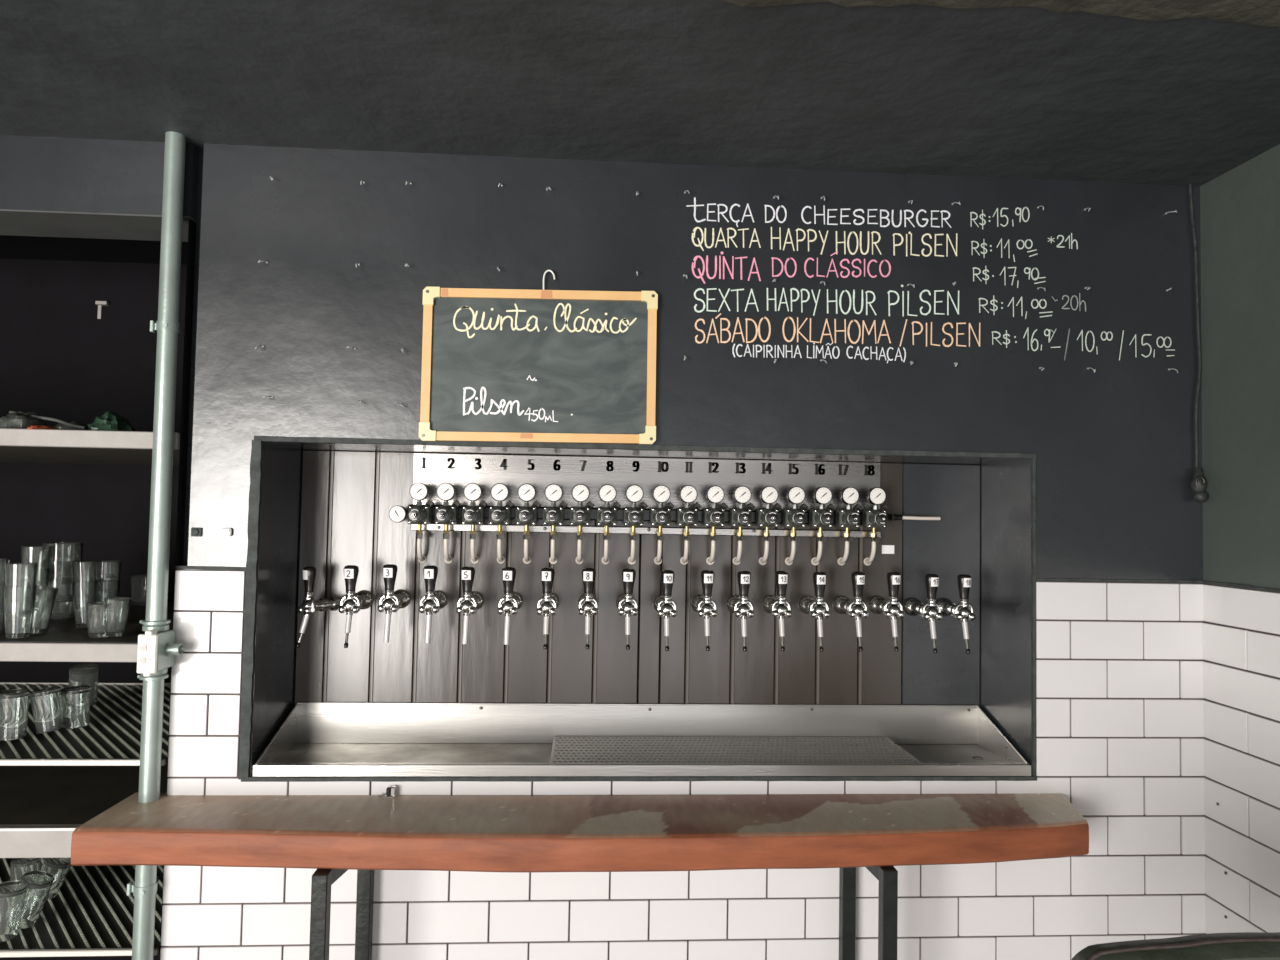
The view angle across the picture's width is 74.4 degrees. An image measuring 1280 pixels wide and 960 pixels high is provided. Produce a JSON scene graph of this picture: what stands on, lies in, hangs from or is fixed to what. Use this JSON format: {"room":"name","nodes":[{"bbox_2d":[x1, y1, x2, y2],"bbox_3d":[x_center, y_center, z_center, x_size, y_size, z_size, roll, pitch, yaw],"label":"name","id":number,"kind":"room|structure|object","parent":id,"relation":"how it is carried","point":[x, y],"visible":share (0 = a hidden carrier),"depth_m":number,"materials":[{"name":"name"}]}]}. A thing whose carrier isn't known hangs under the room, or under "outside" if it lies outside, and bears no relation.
{"room":"eatery","nodes":[
{"label":"eatery","id":0,"kind":"room"},
{"bbox_2d":[0,235,187,959],"bbox_3d":[-1.894,0.417,2.591,1.447,2.500,0.770,1,-2,-3],"label":"wall","id":1,"kind":"structure","parent":0,"point":[58,360],"depth_m":2.95,"materials":[{"name":"black paint"}]},
{"bbox_2d":[0,858,162,957],"bbox_3d":[-1.904,1.137,2.432,1.437,0.014,0.910,1,-2,-3],"label":"glass rack","id":2,"kind":"object","parent":1,"relation":"attached to","point":[91,913],"visible":0.16,"depth_m":2.18,"materials":[{"name":"silver metal"}]},
{"bbox_2d":[0,880,27,941],"bbox_3d":[-1.548,1.057,2.066,0.074,0.126,0.072,0,-3,34],"label":"drinking glass","id":3,"kind":"object","parent":2,"relation":"on","point":[12,893],"visible":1,"depth_m":2.05,"materials":[{"name":"white"}]},
{"bbox_2d":[10,858,40,880],"bbox_3d":[-1.652,1.071,2.263,0.068,0.110,0.068,1,-2,-3],"label":"drinking glass","id":4,"kind":"object","parent":2,"relation":"on","point":[18,867],"visible":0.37,"depth_m":2.24,"materials":[{"name":"white"}]},
{"bbox_2d":[19,870,53,928],"bbox_3d":[-1.528,1.053,2.118,0.096,0.129,0.071,1,-2,4],"label":"drinking glass","id":5,"kind":"object","parent":2,"relation":"on","point":[39,883],"visible":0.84,"depth_m":2.10,"materials":[{"name":"white"}]},
{"bbox_2d":[41,858,70,899],"bbox_3d":[-1.577,1.064,2.268,0.090,0.114,0.067,1,-2,5],"label":"drinking glass","id":6,"kind":"object","parent":2,"relation":"on","point":[59,868],"visible":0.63,"depth_m":2.25,"materials":[{"name":"white"}]},
{"bbox_2d":[0,765,166,857],"bbox_3d":[-1.899,0.876,2.445,1.435,0.072,0.922,1,-2,-3],"label":"wall shelf","id":7,"kind":"object","parent":1,"relation":"attached to","point":[41,807],"visible":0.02,"depth_m":2.21,"materials":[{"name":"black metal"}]},
{"bbox_2d":[0,682,170,765],"bbox_3d":[-1.896,0.687,2.450,1.437,0.014,0.910,1,-2,-3],"label":"glass rack","id":8,"kind":"object","parent":1,"relation":"attached to","point":[112,736],"visible":0.41,"depth_m":2.25,"materials":[{"name":"silver metal"}]},
{"bbox_2d":[0,689,29,740],"bbox_3d":[-1.643,0.613,2.204,0.072,0.120,0.072,1,-2,-3],"label":"drinking glass","id":9,"kind":"object","parent":8,"relation":"on","point":[14,703],"visible":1,"depth_m":2.18,"materials":[{"name":"white"}]},
{"bbox_2d":[29,686,62,733],"bbox_3d":[-1.591,0.615,2.256,0.080,0.118,0.072,0,-2,19],"label":"drinking glass","id":10,"kind":"object","parent":8,"relation":"on","point":[46,703],"visible":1,"depth_m":2.23,"materials":[{"name":"white"}]},
{"bbox_2d":[61,685,90,728],"bbox_3d":[-1.558,0.625,2.323,0.071,0.108,0.071,1,-2,4],"label":"drinking glass","id":11,"kind":"object","parent":8,"relation":"on","point":[75,699],"visible":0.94,"depth_m":2.30,"materials":[{"name":"white"}]},
{"bbox_2d":[69,663,99,705],"bbox_3d":[-1.695,0.626,2.569,0.079,0.123,0.088,2,-2,-26],"label":"drinking glass","id":12,"kind":"object","parent":8,"relation":"on","point":[87,673],"visible":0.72,"depth_m":2.55,"materials":[{"name":"white"}]},
{"bbox_2d":[0,602,173,661],"bbox_3d":[-1.891,0.425,2.464,1.435,0.044,0.918,1,-2,-3],"label":"wall shelf","id":13,"kind":"object","parent":1,"relation":"attached to","point":[62,641],"visible":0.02,"depth_m":2.04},
{"bbox_2d":[0,582,4,634],"bbox_3d":[-1.646,0.325,2.129,0.076,0.135,0.076,1,-2,-3],"label":"drinking glass","id":14,"kind":"object","parent":13,"relation":"on","point":[2,584],"visible":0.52,"depth_m":2.13,"materials":[{"name":"white"}]},
{"bbox_2d":[0,559,8,581],"bbox_3d":[-1.645,0.269,2.131,0.076,0.135,0.076,1,-2,-3],"label":"drinking glass","id":15,"kind":"object","parent":14,"relation":"on","point":[2,561],"visible":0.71,"depth_m":2.13,"materials":[{"name":"white"}]},
{"bbox_2d":[4,584,36,638],"bbox_3d":[-1.557,0.329,2.114,0.068,0.130,0.068,1,-2,-3],"label":"drinking glass","id":16,"kind":"object","parent":13,"relation":"on","point":[19,601],"visible":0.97,"depth_m":2.09,"materials":[{"name":"white"}]},
{"bbox_2d":[5,562,37,585],"bbox_3d":[-1.556,0.274,2.116,0.068,0.130,0.068,1,-2,-3],"label":"drinking glass","id":17,"kind":"object","parent":16,"relation":"on","point":[21,573],"visible":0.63,"depth_m":2.09,"materials":[{"name":"white"}]},
{"bbox_2d":[36,568,49,585],"bbox_3d":[-1.719,0.327,2.392,0.070,0.150,0.070,1,-2,-3],"label":"drinking glass","id":18,"kind":"object","parent":13,"relation":"on","point":[42,578],"visible":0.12,"depth_m":2.38,"materials":[{"name":"white"}]},
{"bbox_2d":[21,546,50,568],"bbox_3d":[-1.718,0.264,2.394,0.070,0.150,0.070,1,-2,-3],"label":"drinking glass","id":19,"kind":"object","parent":18,"relation":"on","point":[40,555],"visible":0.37,"depth_m":2.37,"materials":[{"name":"white"}]},
{"bbox_2d":[31,586,57,633],"bbox_3d":[-1.549,0.336,2.185,0.065,0.121,0.062,0,-3,34],"label":"drinking glass","id":20,"kind":"object","parent":13,"relation":"on","point":[45,598],"visible":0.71,"depth_m":2.17,"materials":[{"name":"white"}]},
{"bbox_2d":[49,578,74,619],"bbox_3d":[-1.692,0.345,2.462,0.102,0.120,0.102,1,-2,-3],"label":"drinking glass","id":21,"kind":"object","parent":13,"relation":"on","point":[63,609],"visible":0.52,"depth_m":2.43,"materials":[{"name":"white"}]},
{"bbox_2d":[49,560,82,578],"bbox_3d":[-1.691,0.294,2.464,0.102,0.120,0.102,1,-2,-3],"label":"drinking glass","id":22,"kind":"object","parent":21,"relation":"on","point":[58,569],"visible":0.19,"depth_m":2.42,"materials":[{"name":"white"}]},
{"bbox_2d":[42,542,83,560],"bbox_3d":[-1.690,0.244,2.466,0.102,0.120,0.102,1,-2,-3],"label":"drinking glass","id":23,"kind":"object","parent":22,"relation":"on","point":[60,551],"visible":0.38,"depth_m":2.44,"materials":[{"name":"white"}]},
{"bbox_2d":[71,580,97,627],"bbox_3d":[-1.515,0.338,2.294,0.059,0.128,0.060,1,-2,4],"label":"drinking glass","id":24,"kind":"object","parent":13,"relation":"on","point":[83,593],"visible":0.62,"depth_m":2.27,"materials":[{"name":"white"}]},
{"bbox_2d":[71,561,96,581],"bbox_3d":[-1.517,0.285,2.296,0.059,0.128,0.060,1,-2,4],"label":"drinking glass","id":25,"kind":"object","parent":24,"relation":"on","point":[84,571],"visible":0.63,"depth_m":2.28,"materials":[{"name":"white"}]},
{"bbox_2d":[85,602,107,637],"bbox_3d":[-1.373,0.356,2.144,0.066,0.085,0.066,1,-2,-3],"label":"drinking glass","id":26,"kind":"object","parent":13,"relation":"on","point":[96,612],"visible":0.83,"depth_m":2.12,"materials":[{"name":"white"}]},
{"bbox_2d":[97,579,120,601],"bbox_3d":[-1.497,0.342,2.357,0.072,0.125,0.072,1,-2,-3],"label":"drinking glass","id":27,"kind":"object","parent":13,"relation":"on","point":[105,589],"visible":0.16,"depth_m":2.33,"materials":[{"name":"white"}]},
{"bbox_2d":[96,560,121,580],"bbox_3d":[-1.496,0.289,2.360,0.072,0.125,0.072,1,-2,-3],"label":"drinking glass","id":28,"kind":"object","parent":27,"relation":"on","point":[107,570],"visible":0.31,"depth_m":2.34,"materials":[{"name":"white"}]},
{"bbox_2d":[104,597,132,636],"bbox_3d":[-1.337,0.350,2.157,0.063,0.098,0.064,1,-2,4],"label":"drinking glass","id":29,"kind":"object","parent":13,"relation":"on","point":[119,608],"visible":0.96,"depth_m":2.14,"materials":[{"name":"white"}]},
{"bbox_2d":[130,574,146,605],"bbox_3d":[-1.678,0.370,2.838,0.072,0.100,0.072,1,-2,-3],"label":"drinking glass","id":30,"kind":"object","parent":13,"relation":"on","point":[138,582],"visible":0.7,"depth_m":2.81,"materials":[{"name":"white"}]},
{"bbox_2d":[0,428,179,465],"bbox_3d":[-1.881,-0.094,2.484,1.435,0.042,0.918,1,-2,-3],"label":"wall shelf","id":31,"kind":"object","parent":1,"relation":"attached to","point":[16,445],"visible":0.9,"depth_m":2.07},
{"bbox_2d":[0,411,46,428],"bbox_3d":[-1.568,-0.149,2.146,0.104,0.054,0.152,1,-2,-3],"label":"plastic bag","id":32,"kind":"object","parent":31,"relation":"on","point":[17,420],"visible":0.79,"depth_m":2.10,"materials":[{"name":"grey plastic"}]},
{"bbox_2d":[27,425,63,429],"bbox_3d":[-1.483,-0.128,2.111,0.059,0.014,0.154,1,-2,-3],"label":"wrapper","id":33,"kind":"object","parent":31,"relation":"on","point":[32,426],"visible":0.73,"depth_m":2.07,"materials":[{"name":"plastic"}]},
{"bbox_2d":[9,410,85,429],"bbox_3d":[-1.511,-0.153,2.149,0.187,0.044,0.008,1,-2,-3],"label":"cable","id":34,"kind":"object","parent":31,"relation":"on","point":[10,411],"visible":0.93,"depth_m":2.15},
{"bbox_2d":[49,421,88,429],"bbox_3d":[-1.507,-0.137,2.243,0.095,0.040,0.147,1,-2,-3],"label":"plastic bag","id":35,"kind":"object","parent":31,"relation":"on","point":[59,425],"visible":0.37,"depth_m":2.20,"materials":[{"name":"plastic"}]},
{"bbox_2d":[88,411,134,430],"bbox_3d":[-1.357,-0.148,2.165,0.097,0.061,0.149,1,-2,-3],"label":"bag","id":36,"kind":"object","parent":31,"relation":"on","point":[110,421],"visible":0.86,"depth_m":2.13,"materials":[{"name":"green plastic"}]},
{"bbox_2d":[95,301,109,318],"bbox_3d":[-1.885,-0.596,2.954,0.038,0.060,0.020,1,-2,-3],"label":"wall bracket","id":37,"kind":"object","parent":1,"relation":"attached to","point":[100,304],"visible":1,"depth_m":2.96,"materials":[{"name":"white metal"}]},
{"bbox_2d":[294,450,979,706],"bbox_3d":[0.020,0.344,2.415,1.957,0.818,0.020,1,-2,-3],"label":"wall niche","id":38,"kind":"object","parent":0,"point":[347,497],"visible":0.59,"depth_m":2.40,"materials":[{"name":"black paint"}]},
{"bbox_2d":[296,567,356,647],"bbox_3d":[-0.852,0.341,2.294,0.054,0.214,0.170,-1,-3,41],"label":"tap","id":39,"kind":"object","parent":38,"relation":"attached to","point":[309,605],"visible":0.9,"depth_m":2.25,"materials":[{"name":"silver metal"}]},
{"bbox_2d":[338,565,372,647],"bbox_3d":[-0.768,0.334,2.276,0.054,0.214,0.170,1,-2,-4],"label":"tap","id":40,"kind":"object","parent":38,"relation":"attached to","point":[353,603],"visible":1,"depth_m":2.21,"materials":[{"name":"silver metal"}]},
{"bbox_2d":[378,564,410,641],"bbox_3d":[-0.667,0.327,2.285,0.054,0.204,0.164,1,-2,-3],"label":"tap","id":41,"kind":"object","parent":38,"relation":"attached to","point":[393,601],"visible":1,"depth_m":2.22,"materials":[{"name":"silver metal"}]},
{"bbox_2d":[419,565,447,642],"bbox_3d":[-0.562,0.331,2.292,0.054,0.204,0.164,1,-2,-4],"label":"tap","id":42,"kind":"object","parent":38,"relation":"attached to","point":[436,600],"visible":1,"depth_m":2.23,"materials":[{"name":"silver metal"}]},
{"bbox_2d":[456,566,483,643],"bbox_3d":[-0.463,0.334,2.297,0.054,0.204,0.164,1,-2,-3],"label":"tap","id":43,"kind":"object","parent":38,"relation":"attached to","point":[472,601],"visible":1,"depth_m":2.23,"materials":[{"name":"silver metal"}]},
{"bbox_2d":[462,483,487,563],"bbox_3d":[-0.455,0.121,2.320,0.068,0.226,0.147,1,-2,-3],"label":"gas regulator","id":44,"kind":"object","parent":38,"relation":"attached to","point":[472,515],"visible":1,"depth_m":2.31,"materials":[{"name":"silver metal"}]},
{"bbox_2d":[489,483,513,563],"bbox_3d":[-0.382,0.122,2.325,0.068,0.226,0.147,1,-2,-3],"label":"gas regulator","id":45,"kind":"object","parent":38,"relation":"attached to","point":[499,515],"visible":1,"depth_m":2.31,"materials":[{"name":"silver metal"}]},
{"bbox_2d":[497,567,522,644],"bbox_3d":[-0.354,0.337,2.304,0.054,0.204,0.164,1,-2,-2],"label":"tap","id":46,"kind":"object","parent":38,"relation":"attached to","point":[513,601],"visible":1,"depth_m":2.24,"materials":[{"name":"silver metal"}]},
{"bbox_2d":[516,483,540,563],"bbox_3d":[-0.309,0.123,2.329,0.068,0.226,0.147,1,-2,-3],"label":"gas regulator","id":47,"kind":"object","parent":38,"relation":"attached to","point":[526,515],"visible":1,"depth_m":2.32,"materials":[{"name":"silver metal"}]},
{"bbox_2d":[536,568,558,648],"bbox_3d":[-0.252,0.344,2.307,0.054,0.214,0.170,1,-2,-3],"label":"tap","id":48,"kind":"object","parent":38,"relation":"attached to","point":[547,605],"visible":1,"depth_m":2.24,"materials":[{"name":"silver metal"}]},
{"bbox_2d":[543,484,567,563],"bbox_3d":[-0.235,0.124,2.334,0.068,0.226,0.147,1,-2,-3],"label":"gas regulator","id":49,"kind":"object","parent":38,"relation":"attached to","point":[553,515],"visible":1,"depth_m":2.32,"materials":[{"name":"silver metal"}]},
{"bbox_2d":[570,484,594,563],"bbox_3d":[-0.161,0.125,2.338,0.068,0.226,0.147,1,-2,-3],"label":"gas regulator","id":50,"kind":"object","parent":38,"relation":"attached to","point":[580,515],"visible":1,"depth_m":2.33,"materials":[{"name":"silver plastic"}]},
{"bbox_2d":[578,568,597,648],"bbox_3d":[-0.143,0.345,2.313,0.054,0.214,0.170,1,-2,-4],"label":"tap","id":51,"kind":"object","parent":38,"relation":"attached to","point":[587,601],"visible":1,"depth_m":2.25,"materials":[{"name":"silver metal"}]},
{"bbox_2d":[597,484,620,563],"bbox_3d":[-0.086,0.125,2.343,0.068,0.226,0.147,1,-2,-3],"label":"gas regulator","id":52,"kind":"object","parent":38,"relation":"attached to","point":[607,515],"visible":1,"depth_m":2.33,"materials":[{"name":"silver plastic"}]},
{"bbox_2d":[615,568,637,649],"bbox_3d":[-0.036,0.347,2.320,0.054,0.214,0.170,1,-2,-5],"label":"tap","id":53,"kind":"object","parent":38,"relation":"attached to","point":[626,604],"visible":1,"depth_m":2.26,"materials":[{"name":"silver metal"}]},
{"bbox_2d":[623,485,647,564],"bbox_3d":[-0.012,0.126,2.347,0.068,0.226,0.147,1,-2,-3],"label":"gas regulator","id":54,"kind":"object","parent":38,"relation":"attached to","point":[633,516],"visible":1,"depth_m":2.33,"materials":[{"name":"black plastic"}]},
{"bbox_2d":[408,453,880,537],"bbox_3d":[0.031,0.046,2.407,1.363,0.219,0.026,1,-2,-3],"label":"panel","id":55,"kind":"object","parent":38,"relation":"attached to","point":[459,470],"visible":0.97,"depth_m":2.41,"materials":[{"name":"silver metal"}]},
{"bbox_2d":[388,482,433,562],"bbox_3d":[-0.616,0.120,2.318,0.116,0.226,0.122,0,-3,33],"label":"gas regulator","id":56,"kind":"object","parent":55,"relation":"attached to","point":[419,514],"visible":1,"depth_m":2.30,"materials":[{"name":"black plastic"}]},
{"bbox_2d":[435,483,460,563],"bbox_3d":[-0.528,0.120,2.316,0.068,0.226,0.147,1,-2,-3],"label":"gas regulator","id":57,"kind":"object","parent":55,"relation":"attached to","point":[446,515],"visible":1,"depth_m":2.30,"materials":[{"name":"black plastic"}]},
{"bbox_2d":[888,514,940,520],"bbox_3d":[0.793,0.108,2.433,0.144,0.019,0.034,1,-2,-3],"label":"gas hose","id":58,"kind":"object","parent":55,"relation":"attached to","point":[893,517],"visible":1,"depth_m":2.42,"materials":[{"name":"beige plastic"}]},
{"bbox_2d":[650,485,673,564],"bbox_3d":[0.063,0.127,2.352,0.068,0.226,0.147,1,-2,-3],"label":"gas regulator","id":59,"kind":"object","parent":38,"relation":"attached to","point":[660,516],"visible":1,"depth_m":2.34,"materials":[{"name":"black plastic"}]},
{"bbox_2d":[653,570,676,650],"bbox_3d":[0.069,0.352,2.326,0.054,0.214,0.170,1,-2,-4],"label":"tap","id":60,"kind":"object","parent":38,"relation":"attached to","point":[662,603],"visible":1,"depth_m":2.26,"materials":[{"name":"silver metal"}]},
{"bbox_2d":[676,485,700,564],"bbox_3d":[0.138,0.128,2.356,0.068,0.226,0.147,1,-2,-3],"label":"gas regulator","id":61,"kind":"object","parent":38,"relation":"attached to","point":[687,516],"visible":1,"depth_m":2.34,"materials":[{"name":"black plastic"}]},
{"bbox_2d":[691,570,716,650],"bbox_3d":[0.178,0.353,2.332,0.054,0.214,0.170,1,-2,-4],"label":"tap","id":62,"kind":"object","parent":38,"relation":"attached to","point":[701,604],"visible":1,"depth_m":2.27,"materials":[{"name":"silver metal"}]},
{"bbox_2d":[703,485,727,564],"bbox_3d":[0.214,0.129,2.361,0.068,0.226,0.147,1,-2,-3],"label":"gas regulator","id":63,"kind":"object","parent":38,"relation":"attached to","point":[713,517],"visible":1,"depth_m":2.35,"materials":[{"name":"black plastic"}]},
{"bbox_2d":[726,571,753,650],"bbox_3d":[0.278,0.355,2.338,0.054,0.214,0.170,1,-2,-3],"label":"tap","id":64,"kind":"object","parent":38,"relation":"attached to","point":[736,604],"visible":1,"depth_m":2.28,"materials":[{"name":"silver metal"}]},
{"bbox_2d":[729,486,754,564],"bbox_3d":[0.290,0.130,2.365,0.068,0.226,0.147,1,-2,-3],"label":"gas regulator","id":65,"kind":"object","parent":38,"relation":"attached to","point":[740,517],"visible":1,"depth_m":2.35,"materials":[{"name":"black plastic"}]},
{"bbox_2d":[756,486,780,564],"bbox_3d":[0.366,0.130,2.370,0.068,0.226,0.147,1,-2,-3],"label":"gas regulator","id":66,"kind":"object","parent":38,"relation":"attached to","point":[768,517],"visible":1,"depth_m":2.36,"materials":[{"name":"black plastic"}]},
{"bbox_2d":[762,571,791,650],"bbox_3d":[0.381,0.356,2.345,0.054,0.214,0.170,1,-2,-3],"label":"tap","id":67,"kind":"object","parent":38,"relation":"attached to","point":[771,604],"visible":1,"depth_m":2.28,"materials":[{"name":"silver metal"}]},
{"bbox_2d":[782,486,807,564],"bbox_3d":[0.442,0.131,2.374,0.068,0.226,0.147,1,-2,-3],"label":"gas regulator","id":68,"kind":"object","parent":38,"relation":"attached to","point":[794,517],"visible":1,"depth_m":2.36,"materials":[{"name":"black plastic"}]},
{"bbox_2d":[798,571,829,651],"bbox_3d":[0.487,0.359,2.351,0.054,0.214,0.170,1,-2,-2],"label":"tap","id":69,"kind":"object","parent":38,"relation":"attached to","point":[807,604],"visible":1,"depth_m":2.29,"materials":[{"name":"silver metal"}]},
{"bbox_2d":[809,487,834,564],"bbox_3d":[0.519,0.132,2.379,0.068,0.226,0.147,1,-2,-3],"label":"gas regulator","id":70,"kind":"object","parent":38,"relation":"attached to","point":[821,518],"visible":1,"depth_m":2.37,"materials":[{"name":"black metal"}]},
{"bbox_2d":[835,487,861,565],"bbox_3d":[0.596,0.133,2.384,0.068,0.226,0.147,1,-2,-3],"label":"gas regulator","id":71,"kind":"object","parent":38,"relation":"attached to","point":[847,518],"visible":1,"depth_m":2.37,"materials":[{"name":"black plastic"}]},
{"bbox_2d":[833,572,868,651],"bbox_3d":[0.591,0.360,2.357,0.054,0.214,0.170,1,-2,-5],"label":"tap","id":72,"kind":"object","parent":38,"relation":"attached to","point":[842,604],"visible":1,"depth_m":2.30,"materials":[{"name":"silver metal"}]},
{"bbox_2d":[862,487,888,565],"bbox_3d":[0.673,0.134,2.389,0.068,0.226,0.147,1,-2,-3],"label":"gas regulator","id":73,"kind":"object","parent":38,"relation":"attached to","point":[874,518],"visible":1,"depth_m":2.38,"materials":[{"name":"black metal"}]},
{"bbox_2d":[868,572,904,650],"bbox_3d":[0.692,0.361,2.364,0.054,0.214,0.170,1,-2,-2],"label":"tap","id":74,"kind":"object","parent":38,"relation":"attached to","point":[877,604],"visible":1,"depth_m":2.30,"materials":[{"name":"silver metal"}]},
{"bbox_2d":[882,545,893,553],"bbox_3d":[0.723,0.203,2.455,0.037,0.025,0.002,1,-2,-3],"label":"label","id":75,"kind":"object","parent":38,"relation":"attached to","point":[886,549],"visible":1,"depth_m":2.45,"materials":[{"name":"white paper"}]},
{"bbox_2d":[903,574,942,652],"bbox_3d":[0.798,0.367,2.370,0.054,0.214,0.170,1,-2,-4],"label":"tap","id":76,"kind":"object","parent":38,"relation":"attached to","point":[912,606],"visible":1,"depth_m":2.31,"materials":[{"name":"silver metal"}]},
{"bbox_2d":[935,574,975,653],"bbox_3d":[0.890,0.369,2.375,0.054,0.214,0.170,1,-2,-3],"label":"tap","id":77,"kind":"object","parent":38,"relation":"attached to","point":[963,611],"visible":0.99,"depth_m":2.31,"materials":[{"name":"silver metal"}]},
{"bbox_2d":[0,0,1279,185],"bbox_3d":[-1.282,-0.964,0.123,6.016,0.150,5.870,1,-2,-3],"label":"ceiling","id":78,"kind":"structure","parent":0,"point":[1158,92],"depth_m":1.75,"materials":[{"name":"black paint"}]},
{"bbox_2d":[1188,184,1208,502],"bbox_3d":[1.464,-0.364,2.213,0.047,0.848,0.042,1,-2,-3],"label":"cable","id":79,"kind":"object","parent":78,"relation":"hanging from","point":[1198,482],"visible":1,"depth_m":2.22,"materials":[{"name":"black plastic"}]},
{"bbox_2d":[160,144,1206,959],"bbox_3d":[0.189,0.454,2.585,2.727,2.500,0.930,1,-2,-3],"label":"wall","id":80,"kind":"structure","parent":0,"point":[1091,521],"depth_m":2.16,"materials":[{"name":"black paint"}]},
{"bbox_2d":[0,135,198,241],"bbox_3d":[-1.844,-0.756,2.152,1.447,0.188,0.200,1,-2,-3],"label":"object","id":81,"kind":"structure","parent":80,"relation":"attached to","point":[50,186],"depth_m":2.08,"materials":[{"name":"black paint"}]},
{"bbox_2d":[191,527,201,536],"bbox_3d":[-1.085,0.127,2.060,0.026,0.022,0.008,1,-2,-3],"label":"plug","id":82,"kind":"object","parent":80,"relation":"attached to","point":[197,532],"visible":1,"depth_m":2.06,"materials":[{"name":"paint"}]},
{"bbox_2d":[221,528,231,535],"bbox_3d":[-1.012,0.127,2.062,0.024,0.020,0.013,1,-2,-3],"label":"clip","id":83,"kind":"object","parent":80,"relation":"attached to","point":[224,531],"visible":1,"depth_m":2.06,"materials":[{"name":"white plastic"}]},
{"bbox_2d":[419,270,657,444],"bbox_3d":[-0.250,-0.311,2.117,0.587,0.440,0.026,1,-2,-3],"label":"chalkboard sign","id":84,"kind":"object","parent":80,"relation":"attached to","point":[499,365],"visible":1,"depth_m":2.12,"materials":[{"name":"brown wood"}]},
{"bbox_2d":[252,702,1030,776],"bbox_3d":[0.024,0.687,2.248,1.947,0.115,0.290,1,-2,-3],"label":"drip tray","id":85,"kind":"object","parent":80,"relation":"on","point":[315,739],"visible":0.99,"depth_m":2.35,"materials":[{"name":"metal"}]},
{"bbox_2d":[550,736,921,762],"bbox_3d":[0.242,0.733,2.265,0.954,0.020,0.262,1,-2,-3],"label":"grille","id":86,"kind":"object","parent":85,"relation":"in","point":[595,744],"visible":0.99,"depth_m":2.26,"materials":[{"name":"silver metal"}]},
{"bbox_2d":[1200,144,1279,933],"bbox_3d":[1.671,0.371,-0.234,0.110,2.500,4.900,1,-2,-3],"label":"wall","id":87,"kind":"structure","parent":0,"point":[1240,207],"depth_m":2.08,"materials":[{"name":"grey paint"}]},
{"bbox_3d":[-1.329,1.628,0.022,6.016,0.100,5.870,1,-2,-3],"label":"floor","id":88,"kind":"structure","parent":0,"visible":0},
{"bbox_2d":[127,131,185,959],"bbox_3d":[-1.157,0.408,2.020,0.059,2.500,0.073,0,-2,25],"label":"conduit pipe","id":89,"kind":"object","parent":88,"relation":"on","point":[144,890],"visible":0.94,"depth_m":2.01,"materials":[{"name":"grey metal"}]},
{"bbox_2d":[137,619,183,680],"bbox_3d":[-1.140,0.403,1.990,0.102,0.140,0.102,1,-2,-3],"label":"box","id":90,"kind":"object","parent":89,"relation":"attached to","point":[157,648],"visible":0.99,"depth_m":1.97,"materials":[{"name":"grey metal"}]},
{"bbox_2d":[138,657,150,663],"bbox_3d":[-1.141,0.415,1.940,0.028,0.016,0.004,1,-2,-3],"label":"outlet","id":91,"kind":"object","parent":90,"relation":"attached to","point":[141,660],"depth_m":1.94,"materials":[{"name":"white plastic"}]},
{"bbox_2d":[139,645,150,651],"bbox_3d":[-1.140,0.387,1.941,0.028,0.016,0.004,1,-2,-3],"label":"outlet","id":92,"kind":"object","parent":90,"relation":"attached to","point":[142,648],"depth_m":1.94,"materials":[{"name":"white plastic"}]},
{"bbox_2d":[165,642,183,656],"bbox_3d":[-1.104,0.402,2.001,0.030,0.034,0.034,1,-2,-3],"label":"pipe fitting","id":93,"kind":"object","parent":90,"relation":"attached to","point":[172,649],"depth_m":1.99,"materials":[{"name":"silver metal"}]},
{"bbox_2d":[309,869,373,959],"bbox_3d":[-0.676,1.252,1.900,0.038,0.822,0.272,1,-2,5],"label":"bracket","id":94,"kind":"object","parent":88,"relation":"on","point":[322,879],"visible":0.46,"depth_m":1.81,"materials":[{"name":"black metal"}]},
{"bbox_2d":[71,792,1088,871],"bbox_3d":[-0.060,0.815,1.966,2.327,0.078,0.321,1,-2,-3],"label":"countertop","id":95,"kind":"structure","parent":94,"relation":"on","point":[596,833],"depth_m":1.88,"materials":[{"name":"red wood"}]},
{"bbox_2d":[378,786,395,797],"bbox_3d":[-0.614,0.756,2.045,0.042,0.024,0.016,1,-2,-3],"label":"metal clip","id":96,"kind":"object","parent":95,"relation":"on","point":[390,791],"visible":1,"depth_m":2.04,"materials":[{"name":"silver metal"}]},
{"bbox_2d":[839,866,897,959],"bbox_3d":[0.528,1.276,1.972,0.035,0.822,0.268,1,-2,-8],"label":"bracket","id":97,"kind":"object","parent":88,"relation":"on","point":[887,876],"visible":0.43,"depth_m":1.88,"materials":[{"name":"black metal"}]},
{"bbox_2d":[1071,932,1279,959],"bbox_3d":[0.876,1.150,0.983,0.500,1.010,0.482,1,-2,-3],"label":"leather chair","id":98,"kind":"object","parent":88,"relation":"on","point":[1238,945],"visible":1,"depth_m":1.19,"materials":[{"name":"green leather"}]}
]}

